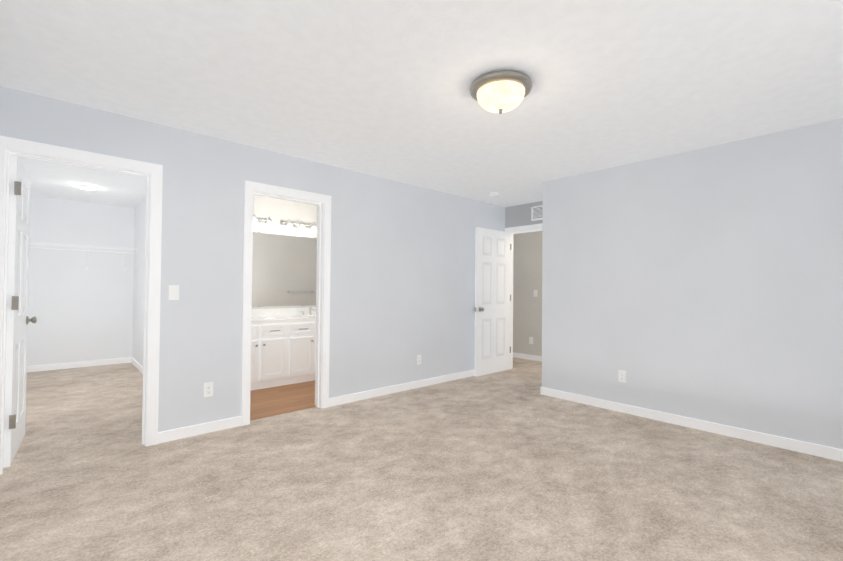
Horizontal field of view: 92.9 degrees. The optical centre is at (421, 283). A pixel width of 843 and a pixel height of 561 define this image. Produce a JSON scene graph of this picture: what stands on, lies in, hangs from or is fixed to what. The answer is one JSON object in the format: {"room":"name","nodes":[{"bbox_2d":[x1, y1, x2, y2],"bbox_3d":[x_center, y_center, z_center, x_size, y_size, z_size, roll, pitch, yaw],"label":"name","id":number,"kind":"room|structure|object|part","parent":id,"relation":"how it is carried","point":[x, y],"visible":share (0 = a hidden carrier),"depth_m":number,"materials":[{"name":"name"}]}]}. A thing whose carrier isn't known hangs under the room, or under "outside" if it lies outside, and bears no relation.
{"room":"empty bedroom","nodes":[
{"label":"empty bedroom","id":0,"kind":"room"},
{"bbox_2d":[27,196,145,366],"bbox_3d":[-2.281,-0.005,2.937,1.200,2.420,0.004,1,-1,-42],"label":"wall","id":1,"kind":"structure","parent":0,"point":[78,310],"depth_m":2.82,"materials":[{"name":"paint"}]},
{"bbox_2d":[29,242,136,270],"bbox_3d":[-4.854,-0.379,5.744,1.222,0.342,0.303,1,-1,-42],"label":"wire closet shelf","id":2,"kind":"object","parent":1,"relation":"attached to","point":[85,246],"visible":0.96,"depth_m":5.70,"materials":[{"name":"white metal"}]},
{"bbox_2d":[0,86,504,431],"bbox_3d":[-0.791,0.026,4.213,5.420,2.420,0.120,1,-1,-42],"label":"wall","id":3,"kind":"structure","parent":0,"point":[402,285],"depth_m":3.62,"materials":[{"name":"grey paint"}]},
{"bbox_2d":[3,155,36,467],"bbox_3d":[-2.886,0.178,2.888,0.148,2.018,0.749,1,-1,-42],"label":"closet door","id":4,"kind":"structure","parent":3,"relation":"in","point":[18,319],"depth_m":2.71,"materials":[{"name":"white paint"}]},
{"bbox_2d":[0,136,162,474],"bbox_3d":[-2.360,0.149,2.781,0.901,2.107,0.162,1,-1,-42],"label":"door frame","id":5,"kind":"structure","parent":3,"relation":"attached to","point":[152,173],"depth_m":2.97,"materials":[{"name":"white wood"}]},
{"bbox_2d":[131,357,142,373],"bbox_3d":[-3.186,1.181,4.783,0.013,0.085,3.960,1,-1,-42],"label":"baseboard","id":6,"kind":"structure","parent":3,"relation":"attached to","point":[133,361],"depth_m":5.80,"materials":[{"name":"white wood"}]},
{"bbox_2d":[168,285,178,299],"bbox_3d":[-1.914,0.071,3.097,0.070,0.115,0.015,1,-1,-42],"label":"bedroom light switch","id":7,"kind":"object","parent":3,"relation":"attached to","point":[173,292],"visible":1,"depth_m":3.10,"materials":[{"name":"white plastic"}]},
{"bbox_2d":[158,416,240,443],"bbox_3d":[-1.768,1.172,3.224,0.604,0.085,0.013,1,-1,-42],"label":"baseboard","id":8,"kind":"structure","parent":3,"relation":"attached to","point":[189,431],"depth_m":3.20,"materials":[{"name":"white wood"}]},
{"bbox_2d":[203,382,212,396],"bbox_3d":[-1.734,0.865,3.260,0.070,0.115,0.008,1,-1,-42],"label":"electrical outlet","id":9,"kind":"object","parent":3,"relation":"attached to","point":[208,389],"visible":1,"depth_m":3.26,"materials":[{"name":"white plastic"}]},
{"bbox_2d":[241,180,330,425],"bbox_3d":[-1.273,0.172,3.772,0.834,2.107,0.162,1,-1,-42],"label":"door frame","id":10,"kind":"structure","parent":3,"relation":"attached to","point":[322,202],"depth_m":3.92,"materials":[{"name":"white wood"}]},
{"bbox_2d":[329,370,473,406],"bbox_3d":[0.158,1.213,4.981,2.943,0.085,0.013,1,-1,-42],"label":"baseboard","id":11,"kind":"structure","parent":3,"relation":"attached to","point":[339,400],"depth_m":4.56,"materials":[{"name":"white wood"}]},
{"bbox_2d":[417,355,420,364],"bbox_3d":[-0.028,0.916,4.817,0.070,0.115,0.008,1,-1,-42],"label":"electrical outlet","id":12,"kind":"object","parent":3,"relation":"attached to","point":[418,359],"visible":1,"depth_m":4.81,"materials":[{"name":"white plastic"}]},
{"bbox_2d":[505,223,541,368],"bbox_3d":[1.600,0.224,5.697,0.162,2.107,0.906,1,-1,-42],"label":"door frame","id":13,"kind":"structure","parent":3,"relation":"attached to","point":[524,229],"depth_m":5.98,"materials":[{"name":"white wood"}]},
{"bbox_2d":[250,380,315,420],"bbox_3d":[-1.267,1.265,4.868,2.800,0.053,1.580,1,-1,-42],"label":"floor","id":14,"kind":"structure","parent":0,"point":[272,401],"depth_m":4.23,"materials":[{"name":"brown wood"}]},
{"bbox_2d":[250,319,315,390],"bbox_3d":[-1.780,0.851,4.997,2.096,0.775,0.595,1,-1,-42],"label":"bathroom vanity","id":15,"kind":"object","parent":14,"relation":"on","point":[283,342],"depth_m":4.77,"materials":[{"name":"white paint"}]},
{"bbox_2d":[251,315,315,322],"bbox_3d":[-1.776,0.445,5.018,2.116,0.037,0.572,1,-1,-42],"label":"countertop","id":16,"kind":"structure","parent":15,"relation":"on","point":[255,318],"depth_m":4.98,"materials":[{"name":"white stone"}]},
{"bbox_2d":[252,194,316,308],"bbox_3d":[-1.753,0.036,5.515,2.824,2.420,0.120,1,-1,-42],"label":"wall","id":17,"kind":"structure","parent":0,"point":[276,210],"depth_m":5.34,"materials":[{"name":"beige paint"}]},
{"bbox_2d":[253,214,272,228],"bbox_3d":[-2.091,-0.788,5.003,0.500,0.164,0.187,1,-1,-42],"label":"sconce","id":18,"kind":"object","parent":17,"relation":"attached to","point":[262,220],"depth_m":5.06,"materials":[{"name":"silver metal"}]},
{"bbox_3d":[-2.063,-0.751,4.972,0.454,0.090,0.104,1,-1,-42],"label":"vanity sconce shade","id":19,"kind":"part","parent":18,"relation":"part of","materials":[{"name":"white glass"}]},
{"bbox_2d":[252,307,315,314],"bbox_3d":[-1.962,0.377,5.223,2.116,0.103,0.020,1,-1,-42],"label":"backsplash","id":20,"kind":"structure","parent":17,"relation":"attached to","point":[305,310],"depth_m":5.34,"materials":[{"name":"white stone"}]},
{"bbox_2d":[252,232,316,306],"bbox_3d":[-1.959,-0.177,5.240,2.066,0.965,0.008,1,-1,-42],"label":"bathroom mirror","id":21,"kind":"object","parent":17,"relation":"attached to","point":[283,270],"visible":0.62,"depth_m":5.34,"materials":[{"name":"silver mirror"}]},
{"bbox_2d":[280,218,316,232],"bbox_3d":[-1.633,-0.778,5.421,0.500,0.163,0.187,1,-1,-42],"label":"sconce","id":22,"kind":"object","parent":17,"relation":"attached to","point":[296,224],"depth_m":5.40,"materials":[{"name":"silver metal"}]},
{"bbox_3d":[-1.605,-0.742,5.389,0.454,0.090,0.104,1,-1,-42],"label":"vanity sconce shade","id":23,"kind":"part","parent":22,"relation":"part of","materials":[{"name":"white glass"}]},
{"bbox_2d":[0,357,842,560],"bbox_3d":[-0.234,1.274,4.403,6.800,0.060,8.900,1,-1,-42],"label":"floor carpet","id":24,"kind":"object","parent":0,"point":[513,464],"visible":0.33,"depth_m":2.42,"materials":[{"name":"beige carpet"}]},
{"bbox_2d":[27,357,130,372],"bbox_3d":[-4.966,1.180,5.830,1.170,0.085,0.013,1,-1,-42],"label":"baseboard","id":25,"kind":"structure","parent":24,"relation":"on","point":[58,366],"depth_m":5.80,"materials":[{"name":"white wood"}]},
{"bbox_2d":[0,0,842,207],"bbox_3d":[-0.212,-1.216,4.437,6.800,0.080,8.900,1,-1,-42],"label":"ceiling","id":26,"kind":"structure","parent":0,"point":[379,88],"depth_m":2.33,"materials":[{"name":"white paint"}]},
{"bbox_2d":[77,185,96,189],"bbox_3d":[-4.152,-1.188,4.971,0.196,0.029,0.196,1,-1,-42],"label":"recessed light","id":27,"kind":"object","parent":26,"relation":"in","point":[86,187],"visible":1,"depth_m":4.93,"materials":[{"name":"white plastic"}]},
{"bbox_2d":[488,192,498,195],"bbox_3d":[0.923,-1.136,5.121,0.136,0.040,0.136,1,-1,-42],"label":"smoke detector","id":28,"kind":"object","parent":26,"relation":"attached to","point":[493,193],"visible":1,"depth_m":5.08,"materials":[{"name":"white plastic"}]},
{"bbox_2d":[470,70,532,113],"bbox_3d":[0.476,-1.108,2.412,0.370,0.180,0.370,1,-1,-42],"label":"ceiling light","id":29,"kind":"object","parent":26,"relation":"attached to","point":[524,80],"depth_m":2.31,"materials":[{"name":"white glass"}]},
{"bbox_3d":[0.476,-1.099,2.412,0.286,0.106,0.286,1,-1,-42],"label":"ceiling light shade","id":30,"kind":"part","parent":29,"relation":"part of","materials":[{"name":"white glass"}]},
{"bbox_2d":[474,227,511,376],"bbox_3d":[1.018,0.251,5.668,0.778,2.018,0.148,1,-1,-42],"label":"entry door","id":31,"kind":"structure","parent":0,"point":[492,347],"depth_m":5.63,"materials":[{"name":"white paint"}]},
{"bbox_2d":[505,201,542,227],"bbox_3d":[1.472,0.069,5.832,0.132,2.420,5.100,1,-1,-42],"label":"wall","id":32,"kind":"structure","parent":0,"point":[517,215],"depth_m":5.76,"materials":[{"name":"grey paint"}]},
{"bbox_3d":[1.680,-0.984,5.540,0.012,0.200,0.360,1,-1,-42],"label":"return air vent","id":33,"kind":"part","parent":32,"relation":"part of","materials":[{"name":"white metal"}]},
{"bbox_2d":[513,231,541,355],"bbox_3d":[2.215,0.084,6.509,0.120,2.420,5.340,1,-1,-42],"label":"wall","id":34,"kind":"structure","parent":0,"point":[527,282],"depth_m":6.84,"materials":[{"name":"paint"}]},
{"bbox_2d":[513,352,541,361],"bbox_3d":[2.157,1.251,6.449,0.013,0.085,5.100,1,-1,-42],"label":"baseboard","id":35,"kind":"structure","parent":34,"relation":"attached to","point":[517,355],"depth_m":6.82,"materials":[{"name":"white wood"}]},
{"bbox_2d":[542,118,842,449],"bbox_3d":[2.499,0.044,3.425,0.120,2.420,3.200,1,-1,-42],"label":"wall","id":36,"kind":"structure","parent":0,"point":[705,284],"depth_m":3.37,"materials":[{"name":"grey paint"}]},
{"bbox_2d":[618,370,625,382],"bbox_3d":[1.956,0.906,3.905,0.008,0.115,0.070,1,-1,-42],"label":"electrical outlet","id":37,"kind":"object","parent":36,"relation":"attached to","point":[621,375],"visible":1,"depth_m":3.90,"materials":[{"name":"white plastic"}]},
{"bbox_2d":[540,387,842,461],"bbox_3d":[2.425,1.210,3.380,0.013,0.085,3.183,1,-1,-42],"label":"baseboard","id":38,"kind":"structure","parent":36,"relation":"attached to","point":[832,453],"depth_m":3.37,"materials":[{"name":"white wood"}]}
]}

